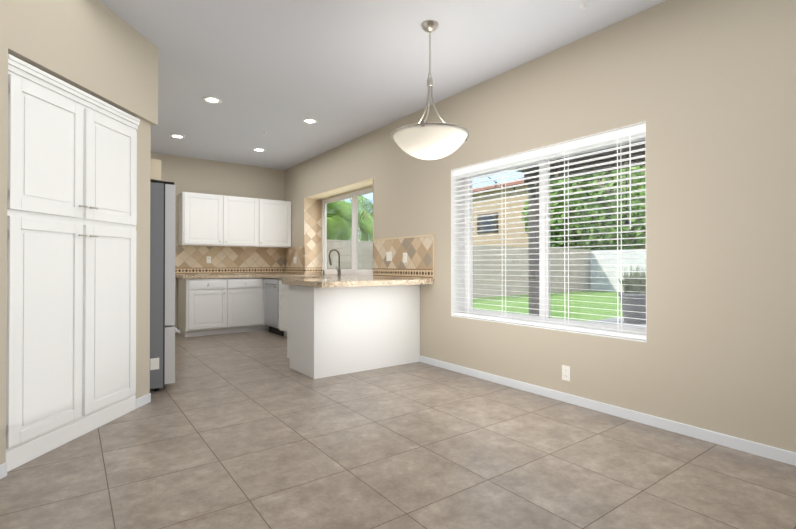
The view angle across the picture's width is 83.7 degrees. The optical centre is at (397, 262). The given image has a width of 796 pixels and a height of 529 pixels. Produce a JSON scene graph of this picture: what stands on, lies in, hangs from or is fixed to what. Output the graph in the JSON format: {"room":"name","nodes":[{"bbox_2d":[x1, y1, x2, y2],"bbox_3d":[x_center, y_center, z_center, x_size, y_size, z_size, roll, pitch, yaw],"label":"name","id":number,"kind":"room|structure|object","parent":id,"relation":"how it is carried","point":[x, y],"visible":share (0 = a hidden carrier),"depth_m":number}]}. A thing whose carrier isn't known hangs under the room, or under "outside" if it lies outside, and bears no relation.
{"room":"kitchen","nodes":[
{"label":"kitchen","id":0,"kind":"room"},
{"bbox_2d":[0,0,157,464],"bbox_3d":[-2.400,-0.346,-0.949,6.140,2.900,7.222,0,0,-36],"label":"wall","id":1,"kind":"structure","parent":0,"point":[98,49],"depth_m":2.96},
{"bbox_2d":[0,462,6,478],"bbox_3d":[-2.349,1.063,-1.615,5.161,0.072,6.041,0,0,-36],"label":"baseboard","id":2,"kind":"structure","parent":1,"relation":"attached to","point":[3,467],"depth_m":2.32},
{"bbox_2d":[150,159,160,182],"bbox_3d":[-2.633,0.117,4.110,0.650,2.040,0.930,0,0,-36],"label":"bulkhead","id":3,"kind":"object","parent":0,"point":[155,169],"visible":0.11,"depth_m":3.91},
{"bbox_2d":[151,152,284,332],"bbox_3d":[-6.047,-0.302,5.604,9.570,2.900,0.200,0,0,-36],"label":"wall","id":4,"kind":"structure","parent":0,"point":[192,175],"depth_m":7.64},
{"bbox_2d":[206,256,210,262],"bbox_3d":[-3.213,-0.040,7.547,0.072,0.118,0.008,0,0,-36],"label":"outlet","id":5,"kind":"object","parent":4,"relation":"attached to","point":[208,258],"depth_m":7.54},
{"bbox_2d":[178,192,265,247],"bbox_3d":[-2.979,-0.690,7.523,1.281,0.840,0.345,0,0,-36],"label":"upper cabinet","id":6,"kind":"object","parent":4,"relation":"attached to","point":[217,220],"depth_m":7.33},
{"bbox_2d":[262,200,290,247],"bbox_3d":[-2.307,-0.686,8.018,0.683,0.840,0.345,0,0,-36],"label":"upper cabinet","id":7,"kind":"object","parent":4,"relation":"attached to","point":[276,217],"depth_m":7.92},
{"bbox_2d":[99,0,665,169],"bbox_3d":[-2.578,-1.842,1.258,9.990,0.120,11.330,0,0,-36],"label":"ceiling","id":8,"kind":"structure","parent":0,"point":[340,71],"depth_m":3.85},
{"bbox_2d":[169,134,184,138],"bbox_3d":[-3.068,-1.746,6.181,0.203,0.006,0.203,0,0,9],"label":"recessed light","id":9,"kind":"object","parent":8,"relation":"in","point":[172,135],"depth_m":6.18},
{"bbox_2d":[202,96,221,103],"bbox_3d":[-2.015,-1.755,4.819,0.203,0.006,0.203,0,0,9],"label":"recessed light","id":10,"kind":"object","parent":8,"relation":"in","point":[212,100],"depth_m":4.82},
{"bbox_2d":[252,148,265,151],"bbox_3d":[-2.157,-1.741,6.901,0.203,0.006,0.203,0,0,9],"label":"recessed light","id":11,"kind":"object","parent":8,"relation":"in","point":[254,149],"depth_m":6.88},
{"bbox_2d":[302,118,317,123],"bbox_3d":[-1.093,-1.750,5.523,0.203,0.006,0.203,0,0,9],"label":"recessed light","id":12,"kind":"object","parent":8,"relation":"in","point":[308,120],"depth_m":5.52},
{"bbox_2d":[391,20,469,159],"bbox_3d":[0.237,-1.268,3.309,0.586,1.000,0.589,0,0,-36],"label":"light","id":13,"kind":"object","parent":8,"relation":"hanging from","point":[423,140],"visible":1,"depth_m":3.16},
{"bbox_2d":[579,1,588,8],"bbox_3d":[1.277,-1.755,3.047,0.063,0.030,0.063,0,-1,42],"label":"detector","id":14,"kind":"object","parent":8,"relation":"attached to","point":[584,5],"depth_m":3.04},
{"bbox_2d":[0,330,795,528],"bbox_3d":[-2.626,1.178,1.202,9.870,0.120,11.330,0,0,-36],"label":"floor","id":15,"kind":"structure","parent":0,"point":[248,430],"depth_m":2.49},
{"bbox_2d":[6,54,139,471],"bbox_3d":[-2.245,0.013,2.907,0.477,2.232,1.075,0,0,4],"label":"pantry cabinet","id":16,"kind":"object","parent":15,"relation":"on","point":[71,261],"visible":0.85,"depth_m":2.75},
{"bbox_2d":[150,180,179,390],"bbox_3d":[-2.537,0.213,4.124,0.821,1.850,0.901,0,0,-36],"label":"fridge","id":17,"kind":"object","parent":15,"relation":"on","point":[163,329],"visible":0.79,"depth_m":3.91},
{"bbox_2d":[178,278,261,336],"bbox_3d":[-2.937,0.713,7.354,1.160,0.892,0.648,0,0,-36],"label":"base cabinet","id":18,"kind":"object","parent":15,"relation":"on","point":[214,306],"depth_m":7.07},
{"bbox_2d":[175,274,260,278],"bbox_3d":[-2.957,0.232,7.333,1.200,0.055,0.655,0,0,-36],"label":"countertop","id":19,"kind":"structure","parent":18,"relation":"on","point":[186,276],"depth_m":7.10},
{"bbox_2d":[262,278,267,329],"bbox_3d":[-2.229,0.716,7.875,0.715,0.892,0.648,0,0,-36],"label":"base cabinet","id":20,"kind":"object","parent":15,"relation":"on","point":[263,327],"depth_m":7.47},
{"bbox_2d":[263,278,271,330],"bbox_3d":[-1.788,0.713,7.330,0.650,0.892,0.796,0,0,-36],"label":"base cabinet","id":21,"kind":"object","parent":15,"relation":"on","point":[263,278],"depth_m":7.46},
{"bbox_2d":[263,278,283,335],"bbox_3d":[-1.806,0.717,7.316,0.676,0.885,0.598,0,0,-36],"label":"dishwasher","id":22,"kind":"object","parent":15,"relation":"on","point":[271,303],"visible":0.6,"depth_m":7.11},
{"bbox_2d":[279,279,286,336],"bbox_3d":[-1.431,0.709,6.846,0.650,0.892,0.569,0,0,-36],"label":"base cabinet","id":23,"kind":"object","parent":15,"relation":"on","point":[282,307],"depth_m":6.75},
{"bbox_2d":[261,273,432,285],"bbox_3d":[-1.001,0.328,6.531,0.999,0.259,4.265,0,0,-36],"label":"countertop","id":24,"kind":"structure","parent":23,"relation":"on","point":[390,281],"depth_m":5.67},
{"bbox_2d":[329,249,341,274],"bbox_3d":[-0.968,0.002,6.751,0.216,0.397,0.113,0,0,-36],"label":"gooseneck faucet","id":25,"kind":"object","parent":24,"relation":"on","point":[338,269],"visible":1,"depth_m":6.75},
{"bbox_2d":[287,285,419,378],"bbox_3d":[-0.486,0.697,4.992,1.327,0.893,0.690,0,0,-36],"label":"base cabinet","id":26,"kind":"object","parent":15,"relation":"on","point":[334,331],"visible":0.88,"depth_m":4.64},
{"bbox_2d":[281,277,385,287],"bbox_3d":[-0.708,0.214,4.700,0.700,0.055,0.967,0,0,-36],"label":"countertop","id":27,"kind":"structure","parent":26,"relation":"on","point":[322,280],"depth_m":4.46},
{"bbox_2d":[285,0,795,452],"bbox_3d":[1.275,-0.313,4.085,0.420,2.900,11.330,0,0,-36],"label":"wall","id":28,"kind":"structure","parent":0,"point":[705,90],"depth_m":2.98},
{"bbox_2d":[175,178,434,278],"bbox_3d":[-1.645,-0.462,6.062,2.600,1.314,4.285,0,0,-36],"label":"tile backsplash","id":29,"kind":"structure","parent":28,"relation":"attached to","point":[419,250],"depth_m":7.55},
{"bbox_2d":[322,187,372,275],"bbox_3d":[-0.676,-0.456,6.989,0.060,1.315,2.180,0,0,-36],"label":"window","id":30,"kind":"structure","parent":28,"relation":"in","point":[354,270],"depth_m":7.00},
{"bbox_2d":[386,252,391,260],"bbox_3d":[-0.112,-0.072,5.589,0.010,0.118,0.115,0,0,-36],"label":"outlet","id":31,"kind":"object","parent":28,"relation":"attached to","point":[388,254],"depth_m":5.59},
{"bbox_2d":[403,253,406,262],"bbox_3d":[0.084,-0.055,5.323,0.008,0.118,0.075,0,0,-36],"label":"outlet","id":32,"kind":"object","parent":28,"relation":"attached to","point":[404,254],"depth_m":5.32},
{"bbox_2d":[451,121,646,341],"bbox_3d":[1.253,-0.208,3.981,0.259,1.550,1.980,0,0,-36],"label":"window","id":33,"kind":"structure","parent":28,"relation":"in","point":[459,276],"depth_m":4.04},
{"bbox_2d":[453,123,645,339],"bbox_3d":[1.194,-0.212,3.937,0.078,1.532,1.968,0,0,-36],"label":"blinds","id":34,"kind":"object","parent":33,"relation":"attached to","point":[615,136],"visible":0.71,"depth_m":3.69},
{"bbox_2d":[562,365,569,380],"bbox_3d":[1.361,0.899,3.600,0.008,0.118,0.072,0,0,-36],"label":"outlet","id":35,"kind":"object","parent":28,"relation":"attached to","point":[566,373],"depth_m":3.59},
{"bbox_2d":[420,356,795,465],"bbox_3d":[2.296,1.090,2.323,0.013,0.072,6.897,0,0,-36],"label":"baseboard","id":36,"kind":"structure","parent":28,"relation":"attached to","point":[765,451],"depth_m":3.12},
{"label":"outside","id":37,"kind":"structure","parent":0,"visible":0},
{"bbox_2d":[473,291,622,320],"bbox_3d":[20.680,1.587,33.930,66.180,0.300,90.000,0,0,-36],"label":"ground","id":38,"kind":"structure","parent":37,"point":[589,306],"depth_m":13.65},
{"bbox_2d":[327,195,372,240],"bbox_3d":[-2.656,-1.308,20.096,11.630,5.562,8.919,0,0,-36],"label":"palm trees","id":39,"kind":"object","parent":38,"relation":"on","point":[333,206],"depth_m":17.67},
{"bbox_2d":[327,240,590,297],"bbox_3d":[2.554,0.345,16.367,16.210,1.950,0.200,0,0,-36],"label":"wall","id":40,"kind":"structure","parent":38,"relation":"on","point":[488,279],"depth_m":17.44},
{"bbox_2d":[473,165,645,248],"bbox_3d":[13.846,-2.917,33.274,13.200,8.700,18.200,0,0,-36],"label":"neighbouring house","id":41,"kind":"structure","parent":38,"relation":"on","point":[512,241],"depth_m":32.02},
{"bbox_2d":[521,165,645,250],"bbox_3d":[10.644,-2.092,23.445,4.062,6.956,9.442,0,0,-36],"label":"tree","id":42,"kind":"object","parent":38,"relation":"on","point":[602,217],"depth_m":22.28},
{"bbox_2d":[589,317,645,327],"bbox_3d":[9.507,1.203,2.729,11.180,0.050,17.000,0,0,-36],"label":"patio slab","id":43,"kind":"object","parent":38,"relation":"on","point":[614,320],"depth_m":9.14},
{"bbox_2d":[511,140,644,315],"bbox_3d":[6.358,-0.336,0.607,3.580,3.100,17.300,0,0,-36],"label":"patio cover","id":44,"kind":"object","parent":43,"relation":"on","point":[533,297],"depth_m":7.99},
{"bbox_2d":[582,170,610,186],"bbox_3d":[2.384,-0.977,5.316,0.052,0.170,0.351,0,0,-36],"label":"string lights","id":45,"kind":"object","parent":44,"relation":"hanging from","point":[610,170],"depth_m":5.27},
{"bbox_2d":[615,148,628,226],"bbox_3d":[2.567,-0.841,5.067,0.052,0.880,0.148,0,0,-36],"label":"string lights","id":46,"kind":"object","parent":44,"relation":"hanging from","point":[626,222],"depth_m":5.03},
{"bbox_2d":[618,265,645,323],"bbox_3d":[4.781,0.636,8.939,0.767,1.167,0.650,0,0,-36],"label":"potted shrub","id":47,"kind":"object","parent":43,"relation":"on","point":[630,299],"depth_m":8.78},
{"bbox_2d":[591,249,645,291],"bbox_3d":[7.144,0.421,23.970,0.200,1.900,90.000,0,0,-36],"label":"wall","id":48,"kind":"structure","parent":38,"relation":"on","point":[601,263],"depth_m":20.24}
]}

